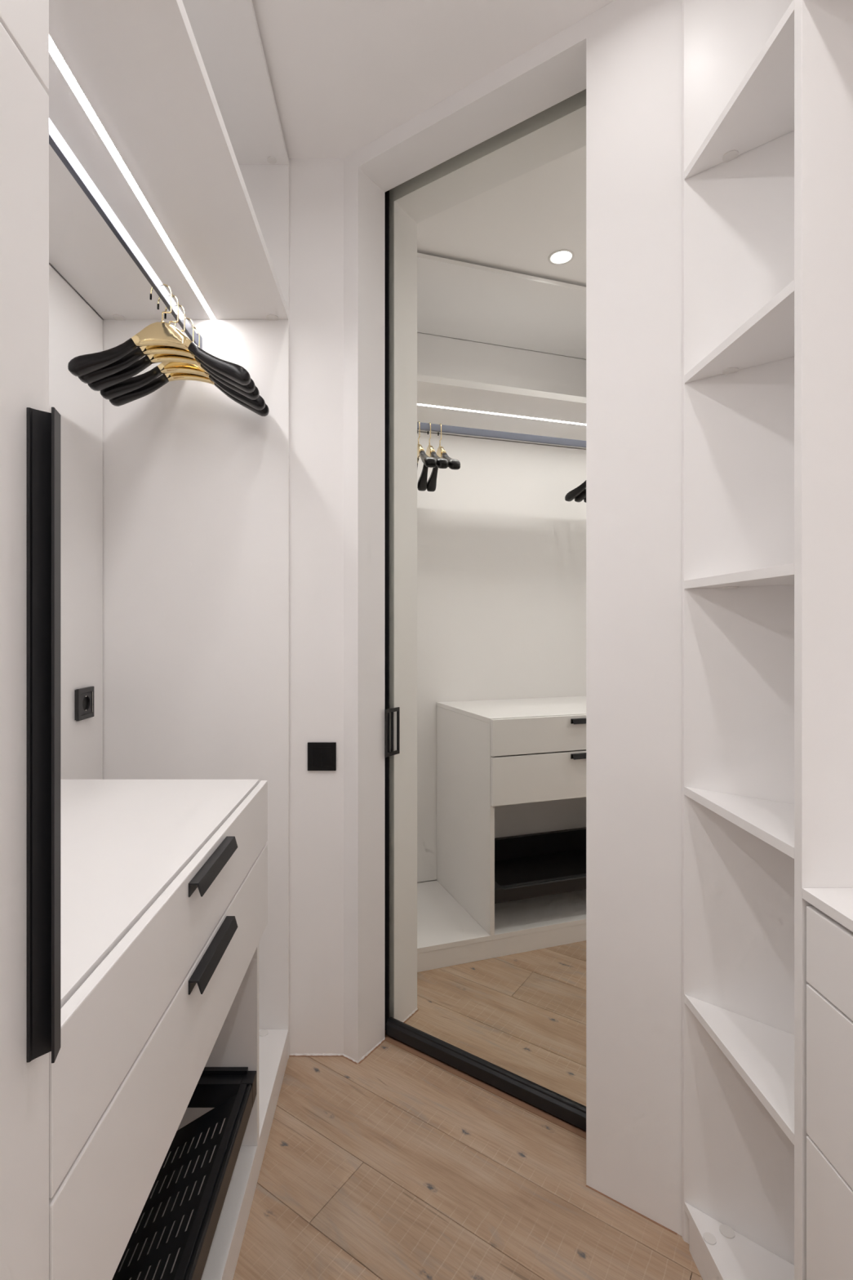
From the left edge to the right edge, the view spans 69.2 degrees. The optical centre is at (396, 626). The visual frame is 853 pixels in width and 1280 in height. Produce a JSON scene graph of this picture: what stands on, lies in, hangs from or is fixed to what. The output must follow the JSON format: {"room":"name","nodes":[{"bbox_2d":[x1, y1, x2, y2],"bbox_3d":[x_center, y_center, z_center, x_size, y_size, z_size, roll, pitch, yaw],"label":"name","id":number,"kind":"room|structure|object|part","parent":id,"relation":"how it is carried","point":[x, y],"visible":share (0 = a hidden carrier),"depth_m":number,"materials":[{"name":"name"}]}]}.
{"room":"walk-in closet","nodes":[
{"label":"walk-in closet","id":0,"kind":"room"},
{"bbox_2d":[48,262,96,313],"bbox_3d":[-0.882,-0.045,0.221,0.080,2.550,3.041,0,0,0],"label":"wall","id":1,"kind":"structure","parent":0,"point":[55,270],"depth_m":1.60,"materials":[{"name":"white paint"}]},
{"bbox_2d":[288,158,343,1053],"bbox_3d":[-0.536,-0.045,1.791,0.772,2.550,0.100,0,0,0],"label":"wall","id":2,"kind":"structure","parent":0,"point":[316,184],"depth_m":1.74,"materials":[{"name":"white paint"}]},
{"bbox_2d":[288,1055,342,1057],"bbox_3d":[-0.226,1.216,1.738,0.152,0.013,0.006,0,0,0],"label":"trim","id":3,"kind":"structure","parent":2,"relation":"attached to","point":[289,1055],"depth_m":1.74,"materials":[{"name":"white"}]},
{"bbox_2d":[289,1053,343,1055],"bbox_3d":[-0.225,1.207,1.740,0.151,0.006,0.003,0,0,0],"label":"trim","id":4,"kind":"structure","parent":2,"relation":"attached to","point":[295,1054],"depth_m":1.74,"materials":[{"name":"white"}]},
{"bbox_2d":[307,742,336,770],"bbox_3d":[-0.210,0.366,1.736,0.080,0.079,0.011,0,0,0],"label":"light switch","id":5,"kind":"object","parent":2,"relation":"attached to","point":[322,756],"visible":1,"depth_m":1.73,"materials":[{"name":"black plastic"}]},
{"bbox_2d":[252,0,614,158],"bbox_3d":[0.065,-1.350,0.355,1.914,0.060,3.410,0,0,0],"label":"ceiling","id":6,"kind":"structure","parent":0,"point":[344,74],"depth_m":1.42,"materials":[{"name":"white paint"}]},
{"bbox_2d":[232,1030,702,1279],"bbox_3d":[0.065,1.250,0.355,1.914,0.080,3.410,0,0,0],"label":"floor","id":7,"kind":"structure","parent":0,"point":[393,1164],"depth_m":1.32,"materials":[{"name":"brown wood"}]},
{"bbox_2d":[0,0,60,1279],"bbox_3d":[-0.551,-0.049,0.051,0.578,2.517,0.903,0,0,0],"label":"tall cabinet","id":8,"kind":"object","parent":7,"relation":"on","point":[30,435],"visible":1,"depth_m":0.47,"materials":[{"name":"white wood"}]},
{"bbox_3d":[-0.292,-0.869,0.280,0.018,0.866,0.447,0,0,0],"label":"door","id":9,"kind":"part","parent":8,"relation":"part of","materials":[{"name":"white plastic"}]},
{"bbox_3d":[-0.272,0.083,0.480,0.022,0.501,0.018,0,0,0],"label":"handle","id":10,"kind":"part","parent":8,"relation":"part of","materials":[{"name":"black metal"}]},
{"bbox_2d":[45,0,289,1279],"bbox_3d":[-0.552,-0.049,1.035,0.576,2.517,1.412,0,0,0],"label":"wardrobe","id":11,"kind":"object","parent":7,"relation":"on","point":[175,498],"depth_m":1.38,"materials":[{"name":"white wood"}]},
{"bbox_3d":[-0.830,0.135,1.026,0.019,1.978,1.392,0,0,0],"label":"panel","id":12,"kind":"part","parent":11,"relation":"part of","materials":[{"name":"white plastic"}]},
{"bbox_2d":[75,686,93,720],"bbox_3d":[-0.814,0.201,1.609,0.012,0.081,0.081,0,0,0],"label":"power socket","id":13,"kind":"object","parent":11,"relation":"attached to","point":[84,697],"visible":1,"depth_m":1.60,"materials":[{"name":"grey plastic"}]},
{"bbox_3d":[-0.818,0.201,1.609,0.004,0.077,0.077,0,0,0],"label":"mount plate","id":14,"kind":"part","parent":13,"relation":"part of","materials":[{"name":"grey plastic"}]},
{"bbox_3d":[-0.552,-0.787,1.024,0.011,0.028,1.352,0,0,0],"label":"hanging rail","id":15,"kind":"part","parent":11,"relation":"part of","materials":[{"name":"grey"}]},
{"bbox_3d":[-0.511,-0.857,1.027,0.017,0.002,1.390,0,0,0],"label":"led strip","id":16,"kind":"part","parent":11,"relation":"part of","materials":[{"name":"white plastic"}]},
{"bbox_3d":[-0.541,0.731,0.842,0.554,0.790,1.026,0,0,0],"label":"drawer unit","id":17,"kind":"part","parent":11,"relation":"part of","materials":[{"name":"white wood"}]},
{"bbox_2d":[67,284,250,385],"bbox_3d":[-0.549,-0.691,1.442,0.406,0.228,0.042,0,0,-8],"label":"clothes hanger","id":18,"kind":"object","parent":11,"relation":"hanging from","point":[162,333],"visible":0.94,"depth_m":1.44,"materials":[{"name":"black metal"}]},
{"bbox_3d":[-0.679,-0.624,1.424,0.144,0.094,0.041,0,0,-8],"label":"arm","id":19,"kind":"part","parent":18,"relation":"part of","materials":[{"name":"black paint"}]},
{"bbox_3d":[-0.419,-0.624,1.460,0.144,0.094,0.041,0,0,-8],"label":"arm","id":20,"kind":"part","parent":18,"relation":"part of","materials":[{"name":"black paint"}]},
{"bbox_2d":[60,779,258,1008],"bbox_3d":[-0.560,0.344,0.842,0.516,0.018,1.026,0,0,0],"label":"countertop","id":21,"kind":"structure","parent":11,"relation":"on","point":[123,842],"depth_m":0.94,"materials":[{"name":"white plastic"}]},
{"bbox_2d":[77,294,255,392],"bbox_3d":[-0.549,-0.691,1.487,0.406,0.228,0.042,0,0,-9],"label":"clothes hanger","id":22,"kind":"object","parent":11,"relation":"hanging from","point":[139,353],"visible":0.64,"depth_m":1.48,"materials":[{"name":"black paint"}]},
{"bbox_3d":[-0.678,-0.624,1.466,0.144,0.094,0.041,0,0,-9],"label":"arm","id":23,"kind":"part","parent":22,"relation":"part of","materials":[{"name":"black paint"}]},
{"bbox_3d":[-0.419,-0.624,1.508,0.144,0.094,0.041,0,0,-9],"label":"arm","id":24,"kind":"part","parent":22,"relation":"part of","materials":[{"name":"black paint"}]},
{"bbox_2d":[45,0,288,319],"bbox_3d":[-0.560,-0.870,1.027,0.517,0.024,1.396,0,0,0],"label":"shelf","id":25,"kind":"object","parent":11,"relation":"attached to","point":[139,64],"depth_m":1.18,"materials":[{"name":"white plastic"}]},
{"bbox_2d":[87,304,259,399],"bbox_3d":[-0.549,-0.691,1.533,0.406,0.228,0.042,0,0,-9],"label":"clothes hanger","id":26,"kind":"object","parent":11,"relation":"hanging from","point":[140,365],"visible":0.61,"depth_m":1.53,"materials":[{"name":"black paint"}]},
{"bbox_3d":[-0.678,-0.624,1.512,0.144,0.094,0.041,0,0,-9],"label":"arm","id":27,"kind":"part","parent":26,"relation":"part of","materials":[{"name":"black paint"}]},
{"bbox_3d":[-0.419,-0.624,1.554,0.144,0.094,0.041,0,0,-9],"label":"arm","id":28,"kind":"part","parent":26,"relation":"part of","materials":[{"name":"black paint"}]},
{"bbox_2d":[100,317,265,410],"bbox_3d":[-0.548,-0.691,1.600,0.406,0.228,0.041,0,0,-12],"label":"clothes hanger","id":29,"kind":"object","parent":11,"relation":"hanging from","point":[132,384],"visible":0.63,"depth_m":1.59,"materials":[{"name":"black paint"}]},
{"bbox_3d":[-0.677,-0.624,1.573,0.144,0.094,0.041,0,0,-12],"label":"arm","id":30,"kind":"part","parent":29,"relation":"part of","materials":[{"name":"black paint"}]},
{"bbox_3d":[-0.420,-0.624,1.627,0.144,0.094,0.041,0,0,-12],"label":"arm","id":31,"kind":"part","parent":29,"relation":"part of","materials":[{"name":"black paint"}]},
{"bbox_2d":[111,1066,256,1279],"bbox_3d":[-0.551,1.032,0.922,0.497,0.156,0.830,0,0,0],"label":"shoe rack","id":32,"kind":"object","parent":11,"relation":"in","point":[231,1091],"visible":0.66,"depth_m":1.10,"materials":[{"name":"black metal"}]},
{"bbox_3d":[-0.561,0.975,1.331,0.478,0.041,0.012,0,0,0],"label":"slide rail","id":33,"kind":"part","parent":32,"relation":"part of","materials":[{"name":"black metal"}]},
{"bbox_2d":[109,326,269,416],"bbox_3d":[-0.548,-0.691,1.648,0.406,0.228,0.041,0,0,-12],"label":"clothes hanger","id":34,"kind":"object","parent":11,"relation":"hanging from","point":[162,380],"visible":0.44,"depth_m":1.64,"materials":[{"name":"black paint"}]},
{"bbox_3d":[-0.677,-0.624,1.621,0.144,0.094,0.041,0,0,-12],"label":"arm","id":35,"kind":"part","parent":34,"relation":"part of","materials":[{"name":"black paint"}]},
{"bbox_3d":[-0.420,-0.624,1.675,0.144,0.094,0.041,0,0,-12],"label":"arm","id":36,"kind":"part","parent":34,"relation":"part of","materials":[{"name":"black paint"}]},
{"bbox_3d":[-0.571,-0.049,1.733,0.538,2.517,0.016,0,0,0],"label":"panel","id":37,"kind":"part","parent":11,"relation":"part of","materials":[{"name":"white plastic"}]},
{"bbox_3d":[-0.560,1.135,1.027,0.517,0.018,1.396,0,0,0],"label":"panel","id":38,"kind":"part","parent":11,"relation":"part of","materials":[{"name":"white wood"}]},
{"bbox_3d":[-0.274,0.491,0.932,0.019,0.019,0.188,0,0,0],"label":"handle","id":39,"kind":"part","parent":11,"relation":"part of","materials":[{"name":"black metal"}]},
{"bbox_3d":[-0.274,0.358,0.932,0.019,0.019,0.188,0,0,0],"label":"handle","id":40,"kind":"part","parent":11,"relation":"part of","materials":[{"name":"black metal"}]},
{"bbox_3d":[-0.559,0.740,1.346,0.515,0.772,0.018,0,0,0],"label":"panel","id":41,"kind":"part","parent":11,"relation":"part of","materials":[{"name":"white plastic"}]},
{"bbox_3d":[-0.560,-1.299,1.027,0.517,0.016,1.396,0,0,0],"label":"panel","id":42,"kind":"part","parent":11,"relation":"part of","materials":[{"name":"white plastic"}]},
{"bbox_2d":[682,0,852,1279],"bbox_3d":[0.761,-0.049,1.042,0.391,2.517,0.360,0,0,0],"label":"corner shelf unit","id":43,"kind":"object","parent":7,"relation":"on","point":[767,85],"visible":0.99,"depth_m":1.12,"materials":[{"name":"white wood"}]},
{"bbox_3d":[0.759,-0.049,1.052,0.516,2.517,0.010,0,0,41],"label":"panel","id":44,"kind":"part","parent":43,"relation":"part of","materials":[{"name":"white plastic"}]},
{"bbox_3d":[0.757,-0.886,1.046,0.383,0.016,0.336,0,0,0],"label":"shelf","id":45,"kind":"part","parent":43,"relation":"part of","materials":[{"name":"white plastic"}]},
{"bbox_3d":[0.757,-0.486,1.046,0.383,0.016,0.336,0,0,0],"label":"shelf","id":46,"kind":"part","parent":43,"relation":"part of","materials":[{"name":"white plastic"}]},
{"bbox_3d":[0.757,-0.082,1.046,0.383,0.016,0.336,0,0,0],"label":"shelf","id":47,"kind":"part","parent":43,"relation":"part of","materials":[{"name":"white plastic"}]},
{"bbox_3d":[0.757,0.323,1.046,0.383,0.016,0.336,0,0,0],"label":"shelf","id":48,"kind":"part","parent":43,"relation":"part of","materials":[{"name":"white plastic"}]},
{"bbox_3d":[0.757,0.731,1.046,0.383,0.016,0.336,0,0,0],"label":"shelf","id":49,"kind":"part","parent":43,"relation":"part of","materials":[{"name":"white plastic"}]},
{"bbox_3d":[0.757,1.139,1.046,0.383,0.016,0.336,0,0,0],"label":"shelf","id":50,"kind":"part","parent":43,"relation":"part of","materials":[{"name":"white plastic"}]},
{"bbox_3d":[0.758,-0.049,0.870,0.384,2.517,0.016,0,0,0],"label":"panel","id":51,"kind":"part","parent":43,"relation":"part of","materials":[{"name":"white plastic"}]},
{"bbox_2d":[802,888,852,1279],"bbox_3d":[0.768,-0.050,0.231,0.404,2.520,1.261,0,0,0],"label":"drawer cabinet","id":52,"kind":"object","parent":7,"relation":"on","point":[829,921],"visible":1,"depth_m":0.81,"materials":[{"name":"white wood"}]},
{"bbox_2d":[802,888,852,932],"bbox_3d":[0.767,0.372,0.231,0.403,0.014,1.261,0,0,0],"label":"countertop","id":53,"kind":"structure","parent":52,"relation":"on","point":[836,903],"depth_m":0.82,"materials":[{"name":"white plastic"}]},
{"bbox_3d":[0.576,0.808,0.540,0.017,0.206,0.628,0,0,0],"label":"drawer","id":54,"kind":"part","parent":52,"relation":"part of","materials":[{"name":"white plastic"}]},
{"bbox_3d":[0.576,0.598,0.540,0.017,0.206,0.628,0,0,0],"label":"drawer","id":55,"kind":"part","parent":52,"relation":"part of","materials":[{"name":"white plastic"}]},
{"bbox_3d":[0.576,0.439,0.540,0.017,0.104,0.628,0,0,0],"label":"drawer","id":56,"kind":"part","parent":52,"relation":"part of","materials":[{"name":"white plastic"}]},
{"bbox_2d":[343,0,682,1235],"bbox_3d":[0.446,-0.045,1.388,1.500,2.550,0.124,0,0,36],"label":"wall","id":57,"kind":"structure","parent":0,"point":[626,55],"depth_m":1.30,"materials":[{"name":"white paint"}]},
{"bbox_2d":[342,1053,357,1063],"bbox_3d":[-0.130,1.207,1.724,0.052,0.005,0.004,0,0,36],"label":"trim","id":58,"kind":"structure","parent":57,"relation":"attached to","point":[344,1055],"depth_m":1.73,"materials":[{"name":"white"}]},
{"bbox_2d":[357,1036,385,1063],"bbox_3d":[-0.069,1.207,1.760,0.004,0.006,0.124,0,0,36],"label":"trim","id":59,"kind":"structure","parent":57,"relation":"attached to","point":[380,1042],"depth_m":1.75,"materials":[{"name":"white"}]},
{"bbox_2d":[384,88,586,1130],"bbox_3d":[0.243,-0.054,1.631,0.735,2.512,0.054,0,0,36],"label":"door","id":60,"kind":"structure","parent":57,"relation":"in","point":[485,247],"depth_m":1.64,"materials":[{"name":"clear mirror"}]},
{"bbox_3d":[-0.021,0.376,1.812,0.005,0.011,0.024,0,0,36],"label":"arm","id":61,"kind":"part","parent":60,"relation":"part of","materials":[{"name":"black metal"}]},
{"bbox_3d":[-0.013,0.311,1.823,0.005,0.139,0.003,0,0,36],"label":"pull handle","id":62,"kind":"part","parent":60,"relation":"part of","materials":[{"name":"black metal"}]},
{"bbox_3d":[0.244,1.181,1.633,0.664,0.043,0.022,0,0,36],"label":"rail","id":63,"kind":"part","parent":60,"relation":"part of","materials":[{"name":"black metal"}]},
{"bbox_2d":[384,1035,586,1138],"bbox_3d":[0.227,1.215,1.627,0.639,0.013,0.018,0,0,36],"label":"trim","id":64,"kind":"structure","parent":57,"relation":"attached to","point":[471,1079],"depth_m":1.61,"materials":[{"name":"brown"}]},
{"bbox_2d":[586,1184,677,1234],"bbox_3d":[0.484,1.216,1.282,0.183,0.013,0.004,0,0,36],"label":"trim","id":65,"kind":"structure","parent":57,"relation":"attached to","point":[589,1187],"depth_m":1.28,"materials":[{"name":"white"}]}
]}

